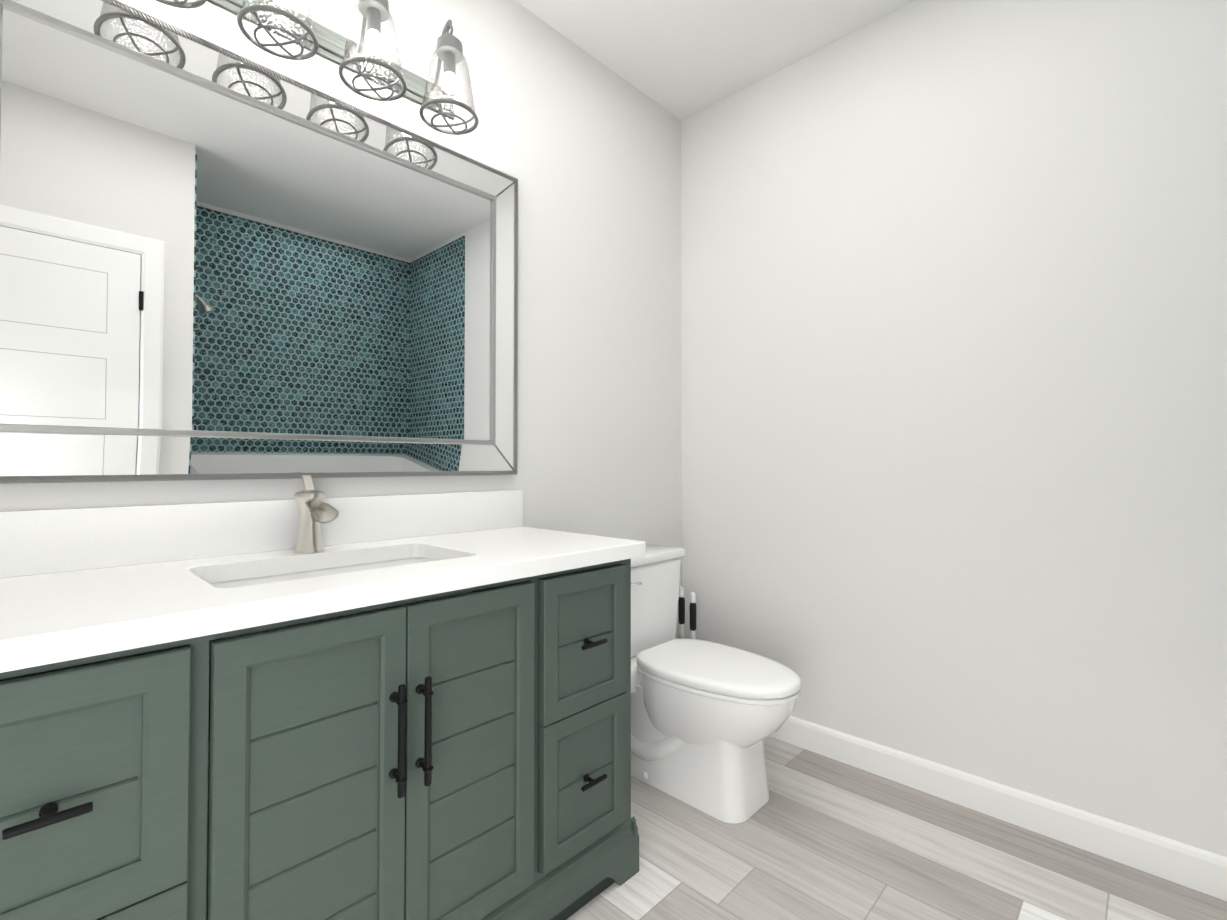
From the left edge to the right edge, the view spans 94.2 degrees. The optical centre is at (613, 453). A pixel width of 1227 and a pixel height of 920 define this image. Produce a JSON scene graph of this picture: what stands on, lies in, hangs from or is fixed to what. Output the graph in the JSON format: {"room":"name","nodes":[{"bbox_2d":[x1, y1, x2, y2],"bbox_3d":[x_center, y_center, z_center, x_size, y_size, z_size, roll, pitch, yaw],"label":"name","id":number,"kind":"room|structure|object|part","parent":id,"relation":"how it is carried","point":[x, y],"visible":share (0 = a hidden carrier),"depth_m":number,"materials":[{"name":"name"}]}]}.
{"room":"bathroom","nodes":[
{"label":"bathroom","id":0,"kind":"room"},
{"bbox_2d":[0,491,522,574],"bbox_3d":[-0.795,0.179,1.463,0.020,0.124,1.384,-1,-1,44],"label":"backsplash","id":1,"kind":"structure","parent":0,"relation":"attached to","point":[32,542],"depth_m":1.30,"materials":[{"name":"white stone"}]},
{"bbox_2d":[0,0,681,638],"bbox_3d":[-0.717,-0.224,1.641,0.100,2.720,3.100,-1,-1,44],"label":"wall","id":2,"kind":"structure","parent":0,"point":[580,144],"depth_m":2.12,"materials":[{"name":"white paint"}]},
{"bbox_2d":[0,0,517,483],"bbox_3d":[-0.785,-0.444,1.474,0.036,1.015,1.320,-1,-1,44],"label":"mirror","id":3,"kind":"object","parent":2,"relation":"attached to","point":[216,262],"visible":0.98,"depth_m":1.33,"materials":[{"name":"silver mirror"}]},
{"bbox_2d":[155,0,478,135],"bbox_3d":[-0.719,-1.102,1.423,0.216,0.312,0.840,-1,-1,44],"label":"sconce","id":4,"kind":"object","parent":2,"relation":"attached to","point":[280,18],"visible":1,"depth_m":1.49,"materials":[{"name":"glass"}]},
{"bbox_3d":[-0.776,-1.064,1.325,0.153,0.180,0.153,-1,-1,44],"label":"glass","id":5,"kind":"part","parent":4,"relation":"part of","materials":[{"name":"clear glass"}]},
{"bbox_3d":[-0.776,-1.072,1.325,0.044,0.052,0.044,-1,-1,44],"label":"bulb","id":6,"kind":"part","parent":4,"relation":"part of","materials":[{"name":"white glass"}]},
{"bbox_3d":[-0.625,-1.062,1.485,0.153,0.180,0.153,-1,-1,44],"label":"glass","id":7,"kind":"part","parent":4,"relation":"part of","materials":[{"name":"clear glass"}]},
{"bbox_3d":[-0.625,-1.069,1.485,0.044,0.052,0.044,-1,-1,44],"label":"bulb","id":8,"kind":"part","parent":4,"relation":"part of","materials":[{"name":"white glass"}]},
{"bbox_3d":[-0.473,-1.059,1.644,0.153,0.180,0.153,-1,-1,44],"label":"glass","id":9,"kind":"part","parent":4,"relation":"part of","materials":[{"name":"clear glass"}]},
{"bbox_3d":[-0.473,-1.067,1.644,0.044,0.052,0.044,-1,-1,44],"label":"bulb","id":10,"kind":"part","parent":4,"relation":"part of","materials":[{"name":"white glass"}]},
{"bbox_2d":[515,0,914,119],"bbox_3d":[0.300,-1.650,0.697,2.910,0.100,3.100,-1,-1,44],"label":"ceiling","id":11,"kind":"structure","parent":0,"point":[681,59],"depth_m":2.15,"materials":[{"name":"white paint"}]},
{"bbox_2d":[566,736,1226,919],"bbox_3d":[0.300,1.170,0.649,2.910,0.100,3.100,-1,-1,44],"label":"floor","id":12,"kind":"structure","parent":0,"point":[816,836],"depth_m":1.57,"materials":[{"name":"grey wood"}]},
{"bbox_2d":[0,551,645,919],"bbox_3d":[-0.586,0.703,1.245,0.606,0.850,1.359,-1,-1,44],"label":"bathroom vanity","id":13,"kind":"object","parent":12,"relation":"on","point":[308,703],"depth_m":1.00,"materials":[{"name":"green paint"}]},
{"bbox_3d":[-0.715,0.459,0.722,0.036,0.018,0.080,-1,-1,44],"label":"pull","id":14,"kind":"part","parent":13,"relation":"part of","materials":[{"name":"black metal"}]},
{"bbox_3d":[-0.728,0.453,0.735,0.020,0.336,0.294,-1,-1,44],"label":"drawer","id":15,"kind":"part","parent":13,"relation":"part of","materials":[{"name":"green paint"}]},
{"bbox_3d":[-0.728,0.793,0.729,0.020,0.336,0.294,-1,-1,44],"label":"drawer","id":16,"kind":"part","parent":13,"relation":"part of","materials":[{"name":"green paint"}]},
{"bbox_3d":[-0.503,0.627,0.969,0.020,0.676,0.304,-1,-1,44],"label":"door","id":17,"kind":"part","parent":13,"relation":"part of","materials":[{"name":"green paint"}]},
{"bbox_2d":[0,527,645,662],"bbox_3d":[-0.595,0.258,1.271,0.572,0.041,1.384,-1,-1,44],"label":"countertop","id":18,"kind":"structure","parent":13,"relation":"on","point":[47,612],"depth_m":1.03,"materials":[{"name":"white stone"}]},
{"bbox_2d":[288,475,339,550],"bbox_3d":[-0.731,0.147,1.393,0.138,0.186,0.071,-1,-1,44],"label":"faucet","id":19,"kind":"object","parent":18,"relation":"on","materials":[{"name":"silver metal"}]},
{"bbox_2d":[200,551,447,586],"bbox_3d":[-0.603,0.342,1.266,0.361,0.152,0.580,-1,-1,44],"label":"sink","id":20,"kind":"object","parent":18,"relation":"in","point":[234,578],"depth_m":1.37,"materials":[{"name":"white ceramic"}]},
{"bbox_3d":[-0.291,0.631,1.192,0.020,0.676,0.304,-1,-1,44],"label":"door","id":21,"kind":"part","parent":13,"relation":"part of","materials":[{"name":"green paint"}]},
{"bbox_3d":[-0.069,0.804,1.422,0.020,0.336,0.284,-1,-1,44],"label":"drawer","id":22,"kind":"part","parent":13,"relation":"part of","materials":[{"name":"green paint"}]},
{"bbox_3d":[-0.069,0.465,1.428,0.020,0.336,0.284,-1,-1,44],"label":"drawer","id":23,"kind":"part","parent":13,"relation":"part of","materials":[{"name":"green paint"}]},
{"bbox_3d":[-0.055,0.808,1.409,0.036,0.018,0.080,-1,-1,44],"label":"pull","id":24,"kind":"part","parent":13,"relation":"part of","materials":[{"name":"black metal"}]},
{"bbox_3d":[-0.055,0.470,1.415,0.036,0.018,0.080,-1,-1,44],"label":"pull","id":25,"kind":"part","parent":13,"relation":"part of","materials":[{"name":"black metal"}]},
{"bbox_2d":[631,543,800,823],"bbox_3d":[0.273,0.757,2.000,0.778,0.769,0.430,-1,-1,44],"label":"toilet","id":26,"kind":"object","parent":12,"relation":"on","point":[707,717],"visible":0.85,"depth_m":1.86,"materials":[{"name":"white ceramic"}]},
{"bbox_3d":[0.066,0.464,2.043,0.021,0.025,0.092,-1,-1,44],"label":"lever","id":27,"kind":"part","parent":26,"relation":"part of","materials":[{"name":"silver metal"}]},
{"bbox_3d":[0.066,0.584,2.200,0.196,0.340,0.410,-1,-1,44],"label":"tank","id":28,"kind":"part","parent":26,"relation":"part of","materials":[{"name":"white ceramic"}]},
{"bbox_3d":[0.068,0.395,2.201,0.212,0.038,0.430,-1,-1,44],"label":"tank lid","id":29,"kind":"part","parent":26,"relation":"part of","materials":[{"name":"white ceramic"}]},
{"bbox_3d":[0.343,0.862,1.932,0.560,0.218,0.364,-1,-1,44],"label":"bowl","id":30,"kind":"part","parent":26,"relation":"part of","materials":[{"name":"white ceramic"}]},
{"bbox_3d":[0.360,0.744,1.918,0.534,0.016,0.372,-1,-1,44],"label":"seat","id":31,"kind":"part","parent":26,"relation":"part of","materials":[{"name":"white plastic"}]},
{"bbox_3d":[0.361,0.718,1.917,0.536,0.030,0.374,-1,-1,44],"label":"lid","id":32,"kind":"part","parent":26,"relation":"part of","materials":[{"name":"white plastic"}]},
{"bbox_3d":[0.301,1.071,2.513,0.090,0.159,0.090,-1,-1,44],"label":"jar","id":33,"kind":"object","parent":12,"relation":"on","visible":0},
{"bbox_2d":[679,624,683,638],"bbox_3d":[0.301,0.941,2.516,0.060,0.380,0.060,-1,-1,44],"label":"toilet brush","id":34,"kind":"object","parent":33,"relation":"in","point":[681,631],"visible":0.08,"depth_m":2.51,"materials":[{"name":"white plastic"}]},
{"bbox_2d":[678,597,684,623],"bbox_3d":[0.301,0.693,2.520,0.030,0.118,0.030,-1,-1,44],"label":"grip","id":35,"kind":"object","parent":34,"relation":"attached to","point":[681,608],"visible":0.98,"depth_m":2.51,"materials":[{"name":"black rubber"}]},
{"bbox_2d":[679,587,683,596],"bbox_3d":[0.301,0.612,2.521,0.024,0.044,0.024,-1,-1,44],"label":"handle","id":36,"kind":"object","parent":35,"relation":"attached to","point":[681,591],"visible":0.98,"depth_m":2.51,"materials":[{"name":"white plastic"}]},
{"bbox_3d":[0.338,1.089,2.416,0.104,0.119,0.104,-1,-1,44],"label":"cup","id":37,"kind":"object","parent":12,"relation":"on","visible":0},
{"bbox_2d":[691,631,694,638],"bbox_3d":[0.338,0.895,2.420,0.019,0.290,0.020,-1,-1,44],"label":"toilet brush","id":38,"kind":"object","parent":37,"relation":"attached to","point":[692,634],"visible":0.24,"depth_m":2.41,"materials":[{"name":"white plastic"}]},
{"bbox_2d":[689,602,695,630],"bbox_3d":[0.338,0.691,2.423,0.030,0.118,0.030,-1,-1,44],"label":"grip","id":39,"kind":"object","parent":38,"relation":"attached to","point":[692,608],"visible":0.98,"depth_m":2.41,"materials":[{"name":"black rubber"}]},
{"bbox_2d":[690,592,695,602],"bbox_3d":[0.338,0.610,2.425,0.024,0.044,0.024,-1,-1,44],"label":"handle","id":40,"kind":"object","parent":39,"relation":"attached to","point":[692,597],"visible":1,"depth_m":2.42,"materials":[{"name":"white plastic"}]},
{"bbox_2d":[681,0,1226,856],"bbox_3d":[1.371,-0.222,1.725,2.810,2.720,0.100,-1,-1,44],"label":"wall","id":41,"kind":"structure","parent":0,"point":[953,274],"depth_m":1.83,"materials":[{"name":"white paint"}]},
{"bbox_2d":[770,715,1226,900],"bbox_3d":[1.009,1.089,1.968,1.919,0.105,0.014,-1,-1,44],"label":"baseboard","id":42,"kind":"structure","parent":41,"relation":"attached to","point":[1191,867],"depth_m":1.72,"materials":[{"name":"white wood"}]}
]}

